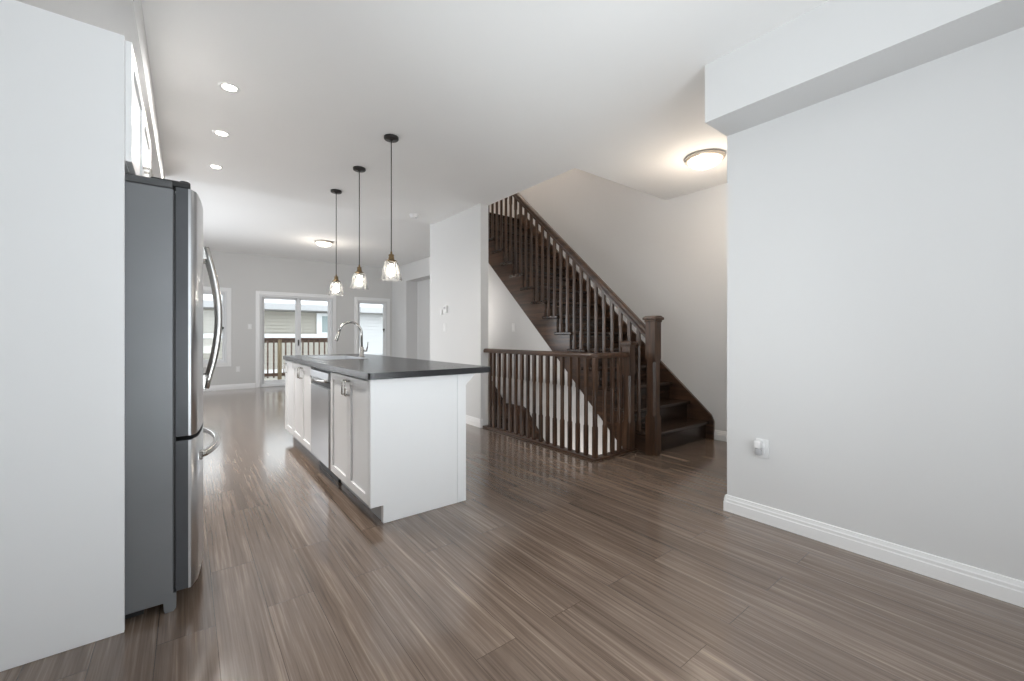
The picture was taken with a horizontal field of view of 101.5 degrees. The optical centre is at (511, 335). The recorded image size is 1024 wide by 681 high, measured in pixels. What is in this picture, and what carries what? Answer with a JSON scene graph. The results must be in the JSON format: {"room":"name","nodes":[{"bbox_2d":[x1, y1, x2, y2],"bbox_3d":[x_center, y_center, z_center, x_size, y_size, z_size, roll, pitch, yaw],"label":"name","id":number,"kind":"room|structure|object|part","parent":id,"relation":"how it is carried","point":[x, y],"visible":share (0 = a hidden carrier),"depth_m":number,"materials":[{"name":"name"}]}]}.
{"room":"open-plan kitchen","nodes":[
{"label":"open-plan kitchen","id":0,"kind":"room"},
{"bbox_2d":[165,176,429,268],"bbox_3d":[-3.616,-1.925,7.745,5.810,0.250,5.330,0,0,-38],"label":"ceiling","id":1,"kind":"structure","parent":0,"point":[234,220],"depth_m":7.14,"materials":[{"name":"paint"}]},
{"bbox_2d":[314,240,332,246],"bbox_3d":[-3.587,-1.743,7.977,0.330,0.114,0.330,0,0,-38],"label":"flush ceiling light","id":2,"kind":"object","parent":1,"relation":"attached to","point":[323,243],"visible":1,"depth_m":7.88,"materials":[{"name":"white glass"}]},
{"bbox_2d":[203,250,391,387],"bbox_3d":[-5.204,-0.450,9.791,5.810,3.200,0.150,0,0,-38],"label":"wall","id":3,"kind":"structure","parent":0,"point":[245,274],"depth_m":9.45,"materials":[{"name":"grey paint"}]},
{"bbox_2d":[203,286,230,366],"bbox_3d":[-6.514,-0.190,8.739,1.080,1.690,0.144,0,0,-38],"label":"window","id":4,"kind":"structure","parent":3,"relation":"in","point":[225,292],"depth_m":8.98,"materials":[{"name":"white paint"}]},
{"bbox_3d":[-6.529,-0.190,8.759,0.838,1.448,0.045,0,0,-38],"label":"sash","id":5,"kind":"part","parent":4,"relation":"part of","materials":[{"name":"clear glass"}]},
{"bbox_2d":[203,383,254,390],"bbox_3d":[-3.606,1.097,7.734,5.510,0.106,5.060,0,0,-38],"label":"baseboard","id":6,"kind":"structure","parent":3,"relation":"attached to","point":[247,385],"depth_m":9.02,"materials":[{"name":"white paint"}]},
{"bbox_2d":[256,291,335,387],"bbox_3d":[-5.063,0.072,9.879,1.710,2.155,0.164,0,0,-38],"label":"door","id":7,"kind":"structure","parent":3,"relation":"in","point":[260,295],"depth_m":9.69,"materials":[{"name":"white paint"}]},
{"bbox_3d":[-5.358,0.107,9.709,0.784,1.981,0.040,0,0,-38],"label":"sliding panel","id":8,"kind":"part","parent":7,"relation":"part of","materials":[{"name":"clear glass"}]},
{"bbox_3d":[-4.780,0.107,10.095,0.744,1.981,0.040,0,0,-38],"label":"sliding panel","id":9,"kind":"part","parent":7,"relation":"part of","materials":[{"name":"clear glass"}]},
{"bbox_2d":[354,297,389,355],"bbox_3d":[-3.667,-0.170,10.950,0.930,1.650,0.144,0,0,-38],"label":"window","id":10,"kind":"structure","parent":3,"relation":"in","point":[357,300],"depth_m":11.01,"materials":[{"name":"white paint"}]},
{"bbox_3d":[-3.682,-0.170,10.970,0.688,1.408,0.045,0,0,-38],"label":"sash","id":11,"kind":"part","parent":10,"relation":"part of","materials":[{"name":"clear glass"}]},
{"bbox_2d":[392,257,429,358],"bbox_3d":[-1.549,-0.325,9.331,0.300,2.950,5.060,0,0,-38],"label":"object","id":12,"kind":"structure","parent":0,"point":[404,292],"depth_m":10.63,"materials":[{"name":"paint"}]},
{"bbox_2d":[430,203,487,424],"bbox_3d":[-0.136,-0.325,6.343,1.735,2.950,1.394,0,0,-38],"label":"wall","id":13,"kind":"structure","parent":0,"point":[458,242],"depth_m":5.61,"materials":[{"name":"paint"}]},
{"bbox_2d":[443,305,447,313],"bbox_3d":[-0.944,-0.378,5.940,0.033,0.125,0.110,0,0,-38],"label":"thermostat","id":14,"kind":"object","parent":13,"relation":"attached to","point":[445,307],"visible":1,"depth_m":5.92,"materials":[{"name":"white plastic"}]},
{"bbox_2d":[466,415,482,427],"bbox_3d":[-0.774,1.097,5.761,0.046,0.106,1.290,0,0,-38],"label":"baseboard","id":15,"kind":"structure","parent":13,"relation":"attached to","point":[470,420],"depth_m":5.34,"materials":[{"name":"white paint"}]},
{"bbox_2d":[141,0,828,223],"bbox_3d":[-0.058,-1.860,3.164,5.810,0.380,6.270,0,0,-38],"label":"ceiling","id":16,"kind":"structure","parent":0,"point":[488,102],"depth_m":2.85,"materials":[{"name":"paint"}]},
{"bbox_2d":[16,0,164,178],"bbox_3d":[-2.812,-1.540,2.773,0.680,0.260,3.510,0,0,-38],"label":"bulkhead","id":17,"kind":"object","parent":16,"relation":"attached to","point":[123,17],"visible":0.22,"depth_m":1.91,"materials":[{"name":"paint"}]},
{"bbox_2d":[208,164,223,169],"bbox_3d":[-2.920,-1.667,4.127,0.128,0.004,0.128,0,0,-38],"label":"recessed light","id":18,"kind":"object","parent":16,"relation":"in","point":[214,166],"visible":1,"depth_m":4.12,"materials":[{"name":"beige"}]},
{"bbox_2d":[212,130,230,136],"bbox_3d":[-2.392,-1.667,3.447,0.128,0.004,0.128,0,0,-38],"label":"recessed light","id":19,"kind":"object","parent":16,"relation":"in","point":[221,133],"visible":1,"depth_m":3.44,"materials":[{"name":"beige"}]},
{"bbox_2d":[218,82,240,92],"bbox_3d":[-1.899,-1.667,2.812,0.128,0.004,0.128,0,0,-38],"label":"recessed light","id":20,"kind":"object","parent":16,"relation":"in","point":[228,87],"visible":1,"depth_m":2.81,"materials":[{"name":"white paint"}]},
{"bbox_2d":[328,189,343,295],"bbox_3d":[-2.021,-1.069,4.812,0.175,1.201,0.175,0,0,-38],"label":"pendant lamp","id":21,"kind":"object","parent":16,"relation":"hanging from","point":[334,191],"visible":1,"depth_m":4.80,"materials":[{"name":"beige"}]},
{"bbox_2d":[332,274,339,283],"bbox_3d":[-2.021,-0.655,4.812,0.090,0.106,0.090,0,0,-38],"label":"socket","id":22,"kind":"object","parent":21,"relation":"attached to","point":[335,280],"depth_m":4.79,"materials":[{"name":"gold metal"}]},
{"bbox_3d":[-2.021,-0.546,4.812,0.175,0.154,0.175,0,0,-38],"label":"lamp shade","id":23,"kind":"part","parent":21,"relation":"part of","materials":[{"name":"clear glass"}]},
{"bbox_3d":[-2.021,-1.169,4.812,0.008,0.949,0.008,0,0,-38],"label":"cord","id":24,"kind":"part","parent":21,"relation":"part of","materials":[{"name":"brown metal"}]},
{"bbox_3d":[-2.021,-0.551,4.812,0.054,0.102,0.053,0,0,-38],"label":"bulb","id":25,"kind":"part","parent":21,"relation":"part of","materials":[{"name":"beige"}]},
{"bbox_2d":[350,166,367,289],"bbox_3d":[-1.519,-1.069,4.166,0.175,1.201,0.175,0,0,-38],"label":"pendant lamp","id":26,"kind":"object","parent":16,"relation":"hanging from","point":[360,169],"visible":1,"depth_m":4.16,"materials":[{"name":"beige"}]},
{"bbox_3d":[-1.519,-0.546,4.166,0.175,0.154,0.175,0,0,-38],"label":"lamp shade","id":27,"kind":"part","parent":26,"relation":"part of","materials":[{"name":"clear glass"}]},
{"bbox_2d":[355,265,363,275],"bbox_3d":[-1.519,-0.655,4.166,0.090,0.106,0.090,0,0,-38],"label":"socket","id":28,"kind":"object","parent":26,"relation":"attached to","point":[359,271],"depth_m":4.15,"materials":[{"name":"gold metal"}]},
{"bbox_3d":[-1.519,-1.169,4.166,0.008,0.949,0.008,0,0,-38],"label":"cord","id":29,"kind":"part","parent":26,"relation":"part of","materials":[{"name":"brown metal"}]},
{"bbox_3d":[-1.519,-0.551,4.166,0.054,0.102,0.053,0,0,-38],"label":"bulb","id":30,"kind":"part","parent":26,"relation":"part of","materials":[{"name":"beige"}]},
{"bbox_2d":[380,134,401,280],"bbox_3d":[-1.013,-1.069,3.514,0.175,1.201,0.175,0,0,-38],"label":"pendant lamp","id":31,"kind":"object","parent":16,"relation":"hanging from","point":[391,138],"visible":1,"depth_m":3.50,"materials":[{"name":"clear glass"}]},
{"bbox_3d":[-1.013,-0.546,3.514,0.175,0.154,0.175,0,0,-38],"label":"lamp shade","id":32,"kind":"part","parent":31,"relation":"part of","materials":[{"name":"clear glass"}]},
{"bbox_2d":[386,252,396,263],"bbox_3d":[-1.013,-0.655,3.514,0.090,0.106,0.090,0,0,-38],"label":"socket","id":33,"kind":"object","parent":31,"relation":"attached to","point":[390,260],"depth_m":3.50,"materials":[{"name":"gold metal"}]},
{"bbox_3d":[-1.013,-1.169,3.514,0.008,0.949,0.008,0,0,-38],"label":"cord","id":34,"kind":"part","parent":31,"relation":"part of","materials":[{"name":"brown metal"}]},
{"bbox_3d":[-1.013,-0.551,3.514,0.054,0.102,0.053,0,0,-38],"label":"bulb","id":35,"kind":"part","parent":31,"relation":"part of","materials":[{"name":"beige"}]},
{"bbox_2d":[409,213,418,218],"bbox_3d":[-1.349,-1.646,5.764,0.124,0.048,0.123,0,0,-38],"label":"smoke detector","id":36,"kind":"object","parent":16,"relation":"attached to","point":[413,216],"visible":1,"depth_m":5.73,"materials":[{"name":"white plastic"}]},
{"bbox_2d":[684,149,725,169],"bbox_3d":[1.795,-1.613,3.901,0.350,0.114,0.350,0,0,-38],"label":"flush ceiling light","id":37,"kind":"object","parent":16,"relation":"attached to","point":[704,159],"visible":1,"depth_m":3.81,"materials":[{"name":"white glass"}]},
{"bbox_2d":[705,0,1023,135],"bbox_3d":[1.844,-1.493,1.977,0.288,0.354,1.760,0,0,-38],"label":"bulkhead","id":38,"kind":"object","parent":16,"relation":"attached to","point":[834,48],"visible":1,"depth_m":2.09,"materials":[{"name":"paint"}]},
{"bbox_2d":[0,386,1023,680],"bbox_3d":[-1.693,1.300,5.269,5.810,0.300,11.600,0,0,-38],"label":"floor","id":39,"kind":"structure","parent":0,"point":[553,565],"depth_m":1.85,"materials":[{"name":"laminate"}]},
{"bbox_2d":[0,0,124,671],"bbox_3d":[-1.773,-0.008,1.426,0.667,2.314,0.022,0,0,-38],"label":"panel","id":40,"kind":"object","parent":39,"relation":"on","point":[62,78],"visible":1,"depth_m":1.52,"materials":[{"name":"white paint"}]},
{"bbox_2d":[125,173,222,618],"bbox_3d":[-1.899,0.242,1.944,0.906,1.813,0.904,0,0,-38],"label":"refrigerator","id":41,"kind":"object","parent":39,"relation":"on","point":[165,252],"visible":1,"depth_m":1.73,"materials":[{"name":"grey metal"}]},
{"bbox_3d":[-1.645,0.756,2.141,0.103,0.628,0.903,0,0,-38],"label":"freezer drawer","id":42,"kind":"part","parent":41,"relation":"part of","materials":[{"name":"metal"}]},
{"bbox_3d":[-1.506,-0.101,1.962,0.103,1.048,0.450,0,0,-38],"label":"door","id":43,"kind":"part","parent":41,"relation":"part of","materials":[{"name":"metal"}]},
{"bbox_3d":[-1.614,-0.091,2.247,0.084,0.727,0.029,0,0,-38],"label":"handle","id":44,"kind":"part","parent":41,"relation":"part of","materials":[{"name":"metal"}]},
{"bbox_3d":[-1.590,0.538,2.184,0.112,0.040,0.710,0,0,-38],"label":"handle","id":45,"kind":"part","parent":41,"relation":"part of","materials":[{"name":"metal"}]},
{"bbox_3d":[-1.534,-0.091,2.145,0.084,0.727,0.029,0,0,-38],"label":"handle","id":46,"kind":"part","parent":41,"relation":"part of","materials":[{"name":"metal"}]},
{"bbox_2d":[285,360,293,437],"bbox_3d":[-2.282,0.706,4.889,0.650,0.887,0.018,0,0,-38],"label":"end panel","id":47,"kind":"object","parent":39,"relation":"on","point":[285,360],"visible":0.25,"depth_m":4.68,"materials":[{"name":"white paint"}]},
{"bbox_2d":[283,361,300,443],"bbox_3d":[-2.170,0.706,4.718,0.682,0.887,0.383,0,0,-38],"label":"base cabinet","id":48,"kind":"object","parent":39,"relation":"on","point":[289,364],"visible":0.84,"depth_m":4.58,"materials":[{"name":"white paint"}]},
{"bbox_3d":[-2.403,0.658,4.537,0.020,0.760,0.367,0,0,-38],"label":"door","id":49,"kind":"part","parent":48,"relation":"part of","materials":[{"name":"white paint"}]},
{"bbox_2d":[293,362,318,460],"bbox_3d":[-1.800,0.706,4.242,0.682,0.887,0.818,0,0,-38],"label":"base cabinet","id":50,"kind":"object","parent":39,"relation":"on","point":[302,381],"visible":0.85,"depth_m":4.01,"materials":[{"name":"white paint"}]},
{"bbox_3d":[-2.152,0.658,4.215,0.020,0.760,0.414,0,0,-38],"label":"door","id":51,"kind":"part","parent":50,"relation":"part of","materials":[{"name":"white paint"}]},
{"bbox_3d":[-1.905,0.658,3.896,0.020,0.760,0.384,0,0,-38],"label":"door","id":52,"kind":"part","parent":50,"relation":"part of","materials":[{"name":"white paint"}]},
{"bbox_2d":[310,367,339,481],"bbox_3d":[-1.373,0.712,3.660,0.659,0.874,0.615,0,0,-38],"label":"dishwasher","id":53,"kind":"object","parent":39,"relation":"on","point":[321,385],"visible":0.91,"depth_m":3.42,"materials":[{"name":"metal"}]},
{"bbox_3d":[-1.615,0.359,3.473,0.048,0.033,0.530,0,0,-38],"label":"handle","id":54,"kind":"part","parent":53,"relation":"part of","materials":[{"name":"metal"}]},
{"bbox_3d":[-1.592,0.725,3.491,0.031,0.620,0.597,0,0,-38],"label":"door panel","id":55,"kind":"part","parent":53,"relation":"part of","materials":[{"name":"metal"}]},
{"bbox_3d":[-1.593,0.324,3.490,0.033,0.072,0.597,0,0,-38],"label":"control panel","id":56,"kind":"part","parent":53,"relation":"part of","materials":[{"name":"metal"}]},
{"bbox_2d":[314,367,332,372],"bbox_3d":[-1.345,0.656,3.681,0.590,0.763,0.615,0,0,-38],"label":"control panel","id":57,"kind":"object","parent":53,"relation":"in","point":[316,368],"depth_m":3.49,"materials":[{"name":"silver metal"}]},
{"bbox_3d":[-1.542,1.095,3.530,0.015,0.107,0.597,0,0,-38],"label":"kick plate","id":58,"kind":"part","parent":53,"relation":"part of","materials":[{"name":"black plastic"}]},
{"bbox_2d":[331,372,380,519],"bbox_3d":[-0.897,0.706,3.079,0.682,0.887,0.873,0,0,-38],"label":"base cabinet","id":59,"kind":"object","parent":39,"relation":"on","point":[349,394],"visible":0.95,"depth_m":2.84,"materials":[{"name":"white paint"}]},
{"bbox_3d":[-1.258,0.658,3.062,0.020,0.760,0.440,0,0,-38],"label":"door","id":60,"kind":"part","parent":59,"relation":"part of","materials":[{"name":"white paint"}]},
{"bbox_3d":[-1.164,0.356,2.898,0.036,0.108,0.011,0,0,-38],"label":"handle","id":61,"kind":"part","parent":59,"relation":"part of","materials":[{"name":"silver metal"}]},
{"bbox_3d":[-1.123,0.356,2.844,0.036,0.108,0.011,0,0,-38],"label":"handle","id":62,"kind":"part","parent":59,"relation":"part of","materials":[{"name":"silver metal"}]},
{"bbox_3d":[-0.996,0.658,2.726,0.020,0.760,0.404,0,0,-38],"label":"door","id":63,"kind":"part","parent":59,"relation":"part of","materials":[{"name":"white paint"}]},
{"bbox_2d":[283,354,489,379],"bbox_3d":[-1.365,0.241,3.864,0.885,0.040,2.842,0,0,-38],"label":"countertop","id":64,"kind":"structure","parent":59,"relation":"on","point":[375,367],"depth_m":3.03,"materials":[{"name":"grey stone"}]},
{"bbox_2d":[310,356,366,359],"bbox_3d":[-1.786,0.304,4.273,0.404,0.172,0.724,0,0,-38],"label":"sink","id":65,"kind":"object","parent":64,"relation":"in","point":[317,357],"visible":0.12,"depth_m":4.51,"materials":[{"name":"metal"}]},
{"bbox_2d":[335,321,368,356],"bbox_3d":[-1.661,0.032,4.332,0.328,0.376,0.080,0,0,-38],"label":"kitchen faucet","id":66,"kind":"object","parent":64,"relation":"on","point":[361,348],"visible":0.99,"depth_m":4.38,"materials":[{"name":"metal"}]},
{"bbox_3d":[-1.672,-0.017,4.336,0.252,0.277,0.025,0,0,-38],"label":"spout","id":67,"kind":"part","parent":66,"relation":"part of","materials":[{"name":"metal"}]},
{"bbox_2d":[369,373,474,522],"bbox_3d":[-0.567,0.705,2.758,0.746,0.888,0.036,0,0,-38],"label":"end panel","id":68,"kind":"object","parent":39,"relation":"on","point":[417,425],"depth_m":2.70,"materials":[{"name":"white paint"}]},
{"bbox_3d":[-0.359,0.706,2.919,0.068,0.887,0.036,0,0,-38],"label":"corner post","id":69,"kind":"part","parent":68,"relation":"part of","materials":[{"name":"white paint"}]},
{"bbox_3d":[-0.302,0.301,2.965,0.075,0.080,0.034,0,0,-38],"label":"bracket","id":70,"kind":"part","parent":68,"relation":"part of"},
{"bbox_2d":[488,375,544,440],"bbox_3d":[0.061,1.600,5.334,0.560,2.697,2.850,0,0,-38],"label":"staircase","id":71,"kind":"structure","parent":39,"relation":"on","point":[518,406],"depth_m":5.74,"materials":[{"name":"brown wood"}]},
{"bbox_2d":[483,341,637,461],"bbox_3d":[0.449,0.600,4.729,0.640,1.100,1.866,0,0,-38],"label":"guard railing","id":72,"kind":"object","parent":39,"relation":"on","point":[626,358],"visible":1,"depth_m":4.18,"materials":[{"name":"brown wood"}]},
{"bbox_3d":[0.399,0.183,4.711,0.501,0.050,1.834,0,0,-38],"label":"handrail","id":73,"kind":"part","parent":72,"relation":"part of","materials":[{"name":"brown wood"}]},
{"bbox_3d":[0.445,1.139,4.734,0.640,0.022,1.853,0,0,-38],"label":"plate","id":74,"kind":"part","parent":72,"relation":"part of","materials":[{"name":"brown wood"}]},
{"bbox_3d":[1.170,0.612,4.194,0.092,1.033,0.092,0,0,-38],"label":"newel post","id":75,"kind":"part","parent":72,"relation":"part of","materials":[{"name":"brown wood"}]},
{"bbox_2d":[488,193,714,455],"bbox_3d":[0.584,-1.240,5.898,1.138,4.780,4.000,0,0,-38],"label":"staircase","id":76,"kind":"structure","parent":39,"relation":"on","point":[570,314],"depth_m":5.05,"materials":[{"name":"brown wood"}]},
{"bbox_3d":[0.166,-1.790,5.656,0.070,3.678,3.870,0,0,-38],"label":"handrail","id":77,"kind":"part","parent":76,"relation":"part of","materials":[{"name":"brown wood"}]},
{"bbox_3d":[1.375,0.500,4.075,0.105,1.300,0.105,0,0,-38],"label":"newel post","id":78,"kind":"part","parent":76,"relation":"part of","materials":[{"name":"brown wood"}]},
{"bbox_2d":[488,263,622,454],"bbox_3d":[0.347,0.877,5.505,0.098,4.947,3.070,0,0,-38],"label":"wall","id":79,"kind":"structure","parent":0,"point":[503,309],"depth_m":5.66,"materials":[{"name":"paint"}]},
{"bbox_2d":[417,168,726,431],"bbox_3d":[-0.043,-0.550,7.759,0.150,7.800,9.690,0,0,-38],"label":"wall","id":80,"kind":"structure","parent":0,"point":[667,259],"depth_m":5.20,"materials":[{"name":"paint"}]},
{"bbox_2d":[714,430,726,441],"bbox_3d":[2.556,1.097,4.277,0.016,0.106,1.000,0,0,-38],"label":"baseboard","id":81,"kind":"structure","parent":80,"relation":"attached to","point":[718,435],"depth_m":4.60,"materials":[{"name":"white paint"}]},
{"bbox_2d":[727,27,1023,580],"bbox_3d":[2.729,-0.260,2.569,1.837,2.820,1.910,0,0,-38],"label":"wall","id":82,"kind":"structure","parent":0,"point":[875,230],"depth_m":2.12,"materials":[{"name":"paint"}]},
{"bbox_2d":[756,438,768,458],"bbox_3d":[1.546,0.695,2.587,0.010,0.116,0.072,0,0,-38],"label":"wall outlet","id":83,"kind":"object","parent":82,"relation":"attached to","point":[765,449],"visible":0.7,"depth_m":2.57,"materials":[{"name":"white plastic"}]},
{"bbox_2d":[754,440,762,455],"bbox_3d":[1.519,0.689,2.583,0.042,0.092,0.040,0,0,-38],"label":"plug","id":84,"kind":"object","parent":83,"relation":"attached to","point":[758,444],"visible":1,"depth_m":2.57,"materials":[{"name":"white plastic"}]},
{"bbox_2d":[754,448,761,455],"bbox_3d":[1.519,0.715,2.583,0.040,0.041,0.039,0,0,-38],"label":"bottle","id":85,"kind":"object","parent":84,"relation":"on","point":[758,451],"depth_m":2.57,"materials":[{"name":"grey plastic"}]},
{"bbox_2d":[723,494,1023,607],"bbox_3d":[2.672,1.097,2.630,1.853,0.106,1.776,0,0,-38],"label":"baseboard","id":86,"kind":"structure","parent":82,"relation":"attached to","point":[991,584],"depth_m":2.11,"materials":[{"name":"white paint"}]},
{"bbox_3d":[-3.928,-0.450,3.534,0.150,3.200,11.600,0,0,-38],"label":"wall","id":87,"kind":"structure","parent":0,"visible":0},
{"bbox_2d":[125,41,152,176],"bbox_3d":[-2.100,-0.925,1.893,0.722,0.480,1.113,0,0,-38],"label":"upper cabinet","id":88,"kind":"object","parent":87,"relation":"attached to","point":[137,138],"visible":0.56,"depth_m":1.80,"materials":[{"name":"white paint"}]},
{"bbox_3d":[-1.680,-0.925,1.868,0.020,0.474,0.554,0,0,-38],"label":"door","id":89,"kind":"part","parent":88,"relation":"part of","materials":[{"name":"white paint"}]},
{"bbox_3d":[-2.021,-0.925,2.307,0.020,0.474,0.553,0,0,-38],"label":"door","id":90,"kind":"part","parent":88,"relation":"part of","materials":[{"name":"white paint"}]},
{"bbox_3d":[-1.808,-0.780,2.076,0.036,0.111,0.011,0,0,-38],"label":"handle","id":91,"kind":"part","parent":88,"relation":"part of","materials":[{"name":"silver metal"}]},
{"label":"outside","id":92,"kind":"structure","parent":0,"visible":0},
{"bbox_3d":[-5.559,1.260,10.883,2.670,0.100,1.990,0,0,-38],"label":"deck","id":93,"kind":"object","parent":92,"visible":0},
{"bbox_2d":[264,338,327,379],"bbox_3d":[-6.112,0.629,11.587,2.600,1.158,0.140,0,0,-38],"label":"deck railing","id":94,"kind":"object","parent":93,"relation":"on","point":[279,341],"visible":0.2,"depth_m":11.40,"materials":[{"name":"brown wood"}]},
{"bbox_3d":[-6.112,1.050,11.587,2.600,0.080,0.040,0,0,-38],"label":"rail","id":95,"kind":"part","parent":94,"relation":"part of","materials":[{"name":"brown wood"}]},
{"bbox_3d":[-6.337,0.650,11.412,0.090,1.116,0.090,0,0,-38],"label":"post","id":96,"kind":"part","parent":94,"relation":"part of","materials":[{"name":"beige wood"}]},
{"bbox_3d":[-6.112,0.115,11.587,2.600,0.130,0.140,0,0,-38],"label":"rail","id":97,"kind":"part","parent":94,"relation":"part of","materials":[{"name":"brown wood"}]},
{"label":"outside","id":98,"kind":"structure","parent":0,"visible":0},
{"bbox_3d":[-17.871,4.400,31.164,70.000,0.100,48.850,0,0,-38],"label":"yard","id":99,"kind":"structure","parent":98,"visible":0},
{"bbox_2d":[203,294,327,379],"bbox_3d":[-11.387,1.225,13.644,11.150,6.250,4.480,0,0,-38],"label":"house","id":100,"kind":"structure","parent":99,"relation":"on","point":[279,315],"depth_m":14.17,"materials":[{"name":"beige"}]},
{"bbox_3d":[-10.270,-0.004,12.206,10.750,0.142,0.029,0,0,-38],"label":"belt trim","id":101,"kind":"part","parent":100,"relation":"part of","materials":[{"name":"white plastic"}]},
{"bbox_3d":[-10.270,1.177,12.206,10.750,0.115,0.029,0,0,-38],"label":"belt trim","id":102,"kind":"part","parent":100,"relation":"part of","materials":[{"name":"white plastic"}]},
{"bbox_3d":[-6.506,-0.420,15.103,0.650,0.580,0.005,0,0,-38],"label":"pane","id":103,"kind":"part","parent":100,"relation":"part of","materials":[{"name":"teal glass"}]},
{"bbox_2d":[360,304,382,354],"bbox_3d":[-4.047,1.225,19.192,7.250,6.250,4.720,0,0,-38],"label":"house","id":104,"kind":"structure","parent":99,"relation":"on","point":[371,315],"depth_m":15.79,"materials":[{"name":"white"}]}
]}

